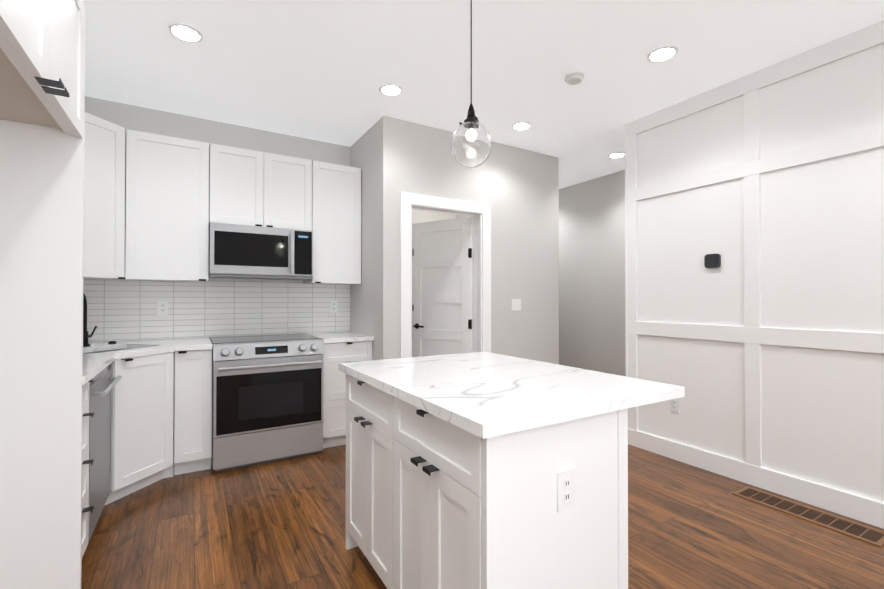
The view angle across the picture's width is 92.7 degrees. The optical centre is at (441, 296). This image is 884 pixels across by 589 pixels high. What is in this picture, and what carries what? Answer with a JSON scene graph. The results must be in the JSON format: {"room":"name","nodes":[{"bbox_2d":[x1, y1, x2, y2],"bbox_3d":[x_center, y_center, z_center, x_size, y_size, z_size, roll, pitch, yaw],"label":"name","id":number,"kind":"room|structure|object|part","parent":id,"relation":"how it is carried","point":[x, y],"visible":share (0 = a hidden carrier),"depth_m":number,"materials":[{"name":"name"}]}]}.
{"room":"kitchen","nodes":[
{"label":"kitchen","id":0,"kind":"room"},
{"bbox_2d":[83,96,350,341],"bbox_3d":[-1.932,-0.110,3.609,2.340,2.740,0.120,0,-1,-31],"label":"wall","id":1,"kind":"structure","parent":0,"point":[130,117],"depth_m":3.55,"materials":[{"name":"grey paint"}]},
{"bbox_2d":[83,112,138,279],"bbox_3d":[-2.467,-0.656,2.829,0.669,1.060,0.667,0,-1,-31],"label":"upper cabinet","id":2,"kind":"object","parent":1,"relation":"attached to","point":[111,150],"depth_m":2.87,"materials":[{"name":"white paint"}]},
{"bbox_2d":[135,131,222,281],"bbox_3d":[-2.079,-0.653,3.223,0.641,1.060,0.388,0,-1,-31],"label":"upper cabinet","id":3,"kind":"object","parent":1,"relation":"attached to","point":[155,205],"depth_m":3.14,"materials":[{"name":"white paint"}]},
{"bbox_2d":[83,278,349,341],"bbox_3d":[-1.915,0.096,3.542,2.354,0.493,0.006,0,-1,-31],"label":"backsplash","id":4,"kind":"structure","parent":1,"relation":"attached to","point":[121,310],"depth_m":3.53,"materials":[{"name":"tile"}]},
{"bbox_2d":[157,301,167,314],"bbox_3d":[-2.221,0.092,3.351,0.072,0.116,0.008,0,-1,-31],"label":"outlet","id":5,"kind":"object","parent":4,"relation":"attached to","point":[162,307],"visible":1,"depth_m":3.35,"materials":[{"name":"white plastic"}]},
{"bbox_2d":[330,300,337,311],"bbox_3d":[-1.040,0.097,4.056,0.072,0.116,0.008,0,-1,-31],"label":"outlet","id":6,"kind":"object","parent":4,"relation":"attached to","point":[333,305],"visible":1,"depth_m":4.05,"materials":[{"name":"white plastic"}]},
{"bbox_2d":[223,145,274,227],"bbox_3d":[-1.681,-0.876,3.499,0.447,0.610,0.325,0,-1,-31],"label":"upper cabinet","id":7,"kind":"object","parent":1,"relation":"attached to","point":[248,175],"depth_m":3.39,"materials":[{"name":"white paint"}]},
{"bbox_2d":[209,222,312,279],"bbox_3d":[-1.511,-0.356,3.531,0.772,0.406,0.425,0,-1,-31],"label":"microwave","id":8,"kind":"object","parent":7,"relation":"attached to","point":[247,251],"visible":1,"depth_m":3.38,"materials":[{"name":"silver metal"}]},
{"bbox_2d":[275,154,314,231],"bbox_3d":[-1.399,-0.874,3.667,0.447,0.610,0.325,0,-1,-31],"label":"upper cabinet","id":9,"kind":"object","parent":1,"relation":"attached to","point":[294,177],"depth_m":3.58,"materials":[{"name":"white paint"}]},
{"bbox_2d":[303,161,360,283],"bbox_3d":[-1.040,-0.648,3.880,0.508,1.060,0.325,0,-1,-31],"label":"upper cabinet","id":10,"kind":"object","parent":1,"relation":"attached to","point":[337,234],"depth_m":3.76,"materials":[{"name":"white paint"}]},
{"bbox_2d":[347,124,374,359],"bbox_3d":[-0.667,-0.108,3.881,0.130,2.740,0.690,0,-1,-31],"label":"wall","id":11,"kind":"structure","parent":0,"point":[362,296],"depth_m":3.78,"materials":[{"name":"grey paint"}]},
{"bbox_2d":[375,115,550,362],"bbox_3d":[0.293,-0.107,3.971,1.870,2.740,0.120,0,-1,-31],"label":"wall","id":12,"kind":"structure","parent":0,"point":[410,157],"depth_m":4.03,"materials":[{"name":"grey paint"}]},
{"bbox_2d":[412,216,472,356],"bbox_3d":[-0.015,0.249,4.219,0.354,2.020,0.672,0,-1,-31],"label":"interior door","id":13,"kind":"structure","parent":12,"relation":"in","point":[442,287],"depth_m":4.21,"materials":[{"name":"white paint"}]},
{"bbox_2d":[400,192,490,357],"bbox_3d":[0.022,0.196,3.807,0.938,2.131,0.156,0,-1,-31],"label":"door frame","id":14,"kind":"structure","parent":12,"relation":"attached to","point":[480,213],"depth_m":3.86,"materials":[{"name":"white paint"}]},
{"bbox_2d":[511,299,520,310],"bbox_3d":[0.734,0.084,4.157,0.120,0.116,0.008,0,-1,-31],"label":"switch plate","id":15,"kind":"object","parent":12,"relation":"attached to","point":[515,304],"visible":1,"depth_m":4.15,"materials":[{"name":"white plastic"}]},
{"bbox_2d":[81,444,883,588],"bbox_3d":[0.587,1.279,2.238,5.570,0.060,10.040,0,-1,-31],"label":"floor","id":16,"kind":"structure","parent":0,"point":[279,524],"depth_m":2.18,"materials":[{"name":"brown wood"}]},
{"bbox_2d":[0,0,84,588],"bbox_3d":[-1.468,0.021,1.149,0.666,2.440,1.019,0,-1,-31],"label":"enclosure","id":17,"kind":"object","parent":16,"relation":"on","point":[42,82],"visible":1,"depth_m":1.64,"materials":[{"name":"white paint"}]},
{"bbox_2d":[82,380,93,556],"bbox_3d":[-1.823,0.806,1.679,0.606,0.880,0.262,0,-1,-31],"label":"base cabinet","id":18,"kind":"object","parent":16,"relation":"on","point":[85,431],"depth_m":1.89,"materials":[{"name":"white paint"}]},
{"bbox_2d":[83,339,179,384],"bbox_3d":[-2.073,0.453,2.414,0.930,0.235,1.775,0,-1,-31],"label":"countertop","id":19,"kind":"structure","parent":18,"relation":"on","point":[98,357],"depth_m":2.72,"materials":[{"name":"stone"}]},
{"bbox_2d":[83,292,115,346],"bbox_3d":[-2.350,0.152,2.859,0.193,0.372,0.325,0,-1,-31],"label":"faucet","id":20,"kind":"object","parent":19,"relation":"on","point":[86,336],"visible":0.48,"depth_m":2.85,"materials":[{"name":"black metal"}]},
{"bbox_2d":[89,364,120,540],"bbox_3d":[-2.018,0.809,2.065,0.656,0.878,0.592,0,-1,-31],"label":"dishwasher","id":21,"kind":"object","parent":16,"relation":"on","point":[101,386],"visible":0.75,"depth_m":2.15,"materials":[{"name":"silver metal"}]},
{"bbox_2d":[94,351,185,505],"bbox_3d":[-2.273,0.814,2.792,0.973,0.880,0.913,0,-1,-31],"label":"base cabinet","id":22,"kind":"object","parent":16,"relation":"on","point":[161,415],"depth_m":2.68,"materials":[{"name":"white paint"}]},
{"bbox_2d":[179,337,211,350],"bbox_3d":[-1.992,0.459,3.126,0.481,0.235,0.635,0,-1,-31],"label":"countertop","id":23,"kind":"structure","parent":22,"relation":"on","point":[186,344],"depth_m":2.97,"materials":[{"name":"stone"}]},
{"bbox_2d":[186,349,211,472],"bbox_3d":[-1.898,0.817,3.154,0.290,0.880,0.674,0,-1,-31],"label":"base cabinet","id":24,"kind":"object","parent":16,"relation":"on","point":[198,362],"depth_m":2.97,"materials":[{"name":"white paint"}]},
{"bbox_2d":[210,333,323,471],"bbox_3d":[-1.423,0.799,3.405,0.775,0.919,0.716,0,-1,-31],"label":"range","id":25,"kind":"object","parent":16,"relation":"on","point":[267,398],"visible":1,"depth_m":3.14,"materials":[{"name":"silver metal"}]},
{"bbox_2d":[323,341,371,447],"bbox_3d":[-0.935,0.822,3.769,0.430,0.880,0.605,0,-1,-31],"label":"base cabinet","id":26,"kind":"object","parent":16,"relation":"on","point":[334,380],"depth_m":3.47,"materials":[{"name":"white paint"}]},
{"bbox_2d":[307,332,373,342],"bbox_3d":[-0.929,0.364,3.764,0.430,0.035,0.632,0,-1,-31],"label":"countertop","id":27,"kind":"structure","parent":26,"relation":"on","point":[334,337],"depth_m":3.59,"materials":[{"name":"stone"}]},
{"bbox_2d":[339,352,684,588],"bbox_3d":[0.178,0.788,1.811,0.914,0.915,1.210,0,-1,-31],"label":"kitchen island","id":28,"kind":"object","parent":16,"relation":"on","point":[481,470],"visible":1,"depth_m":1.33,"materials":[{"name":"white paint"}]},
{"bbox_2d":[732,486,883,546],"bbox_3d":[2.093,1.247,2.432,0.195,0.006,0.670,0,-1,-31],"label":"floor vent","id":29,"kind":"object","parent":16,"relation":"in","point":[873,536],"visible":1,"depth_m":2.39,"materials":[{"name":"brown"}]},
{"bbox_2d":[82,0,883,188],"bbox_3d":[0.587,-1.521,2.259,5.570,0.060,10.040,0,-1,-31],"label":"ceiling","id":30,"kind":"structure","parent":0,"point":[321,70],"depth_m":2.65,"materials":[{"name":"white paint"}]},
{"bbox_2d":[168,23,202,42],"bbox_3d":[-1.449,-1.485,2.382,0.167,0.007,0.167,0,-1,-43],"label":"recessed light","id":31,"kind":"object","parent":30,"relation":"in","point":[185,33],"depth_m":2.38,"materials":[{"name":"white plastic"}]},
{"bbox_2d":[379,84,402,95],"bbox_3d":[-0.367,-1.480,3.028,0.167,0.007,0.167,0,-1,-43],"label":"recessed light","id":32,"kind":"object","parent":30,"relation":"in","point":[386,89],"depth_m":3.02,"materials":[{"name":"white plastic"}]},
{"bbox_2d":[451,0,491,167],"bbox_3d":[0.124,-1.020,1.792,0.172,0.946,0.172,0,-1,-31],"label":"pendant light","id":33,"kind":"object","parent":30,"relation":"hanging from","point":[471,143],"visible":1,"depth_m":1.73,"materials":[{"name":"clear glass"}]},
{"bbox_3d":[0.124,-0.640,1.790,0.172,0.186,0.172,0,-1,-31],"label":"pendant globe","id":34,"kind":"part","parent":33,"relation":"part of","materials":[{"name":"clear glass"}]},
{"bbox_2d":[511,122,530,129],"bbox_3d":[0.689,-1.476,3.659,0.167,0.007,0.167,0,-1,-43],"label":"recessed light","id":35,"kind":"object","parent":30,"relation":"in","point":[519,125],"depth_m":3.65,"materials":[{"name":"white plastic"}]},
{"bbox_2d":[565,72,584,84],"bbox_3d":[0.896,-1.468,2.851,0.130,0.034,0.130,0,-1,-31],"label":"smoke detector","id":36,"kind":"object","parent":30,"relation":"attached to","point":[573,78],"visible":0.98,"depth_m":2.82,"materials":[{"name":"white plastic"}]},
{"bbox_2d":[608,152,624,157],"bbox_3d":[1.822,-1.470,4.394,0.167,0.007,0.167,0,-1,-43],"label":"recessed light","id":37,"kind":"object","parent":30,"relation":"in","point":[618,154],"depth_m":4.39,"materials":[{"name":"white plastic"}]},
{"bbox_2d":[647,46,677,62],"bbox_3d":[1.352,-1.484,2.587,0.167,0.007,0.167,0,-1,-43],"label":"recessed light","id":38,"kind":"object","parent":30,"relation":"in","point":[664,53],"depth_m":2.58,"materials":[{"name":"white plastic"}]},
{"bbox_2d":[563,170,624,375],"bbox_3d":[2.927,-0.110,3.646,0.120,2.740,10.040,0,-1,-31],"label":"wall","id":39,"kind":"structure","parent":0,"point":[593,281],"depth_m":5.25,"materials":[{"name":"grey paint"}]},
{"bbox_2d":[551,43,883,502],"bbox_3d":[1.956,-0.114,3.136,0.130,2.740,9.920,0,-1,-31],"label":"wall","id":40,"kind":"structure","parent":0,"point":[557,261],"depth_m":2.68,"materials":[{"name":"white paint"}]},
{"bbox_2d":[670,398,679,412],"bbox_3d":[1.799,0.837,3.257,0.008,0.116,0.072,0,-1,-31],"label":"outlet","id":41,"kind":"object","parent":40,"relation":"attached to","point":[675,405],"visible":0.94,"depth_m":3.25,"materials":[{"name":"white plastic"}]},
{"bbox_2d":[704,254,720,267],"bbox_3d":[1.937,-0.253,3.017,0.024,0.100,0.100,0,-1,-31],"label":"thermostat","id":42,"kind":"object","parent":40,"relation":"attached to","point":[712,260],"visible":1,"depth_m":3.01,"materials":[{"name":"black plastic"}]},
{"bbox_2d":[625,20,883,528],"bbox_3d":[3.066,-0.128,1.264,0.160,2.740,5.568,0,-1,-31],"label":"trim","id":43,"kind":"structure","parent":40,"relation":"attached to","point":[752,334],"depth_m":2.80,"materials":[{"name":"white paint"}]}
]}

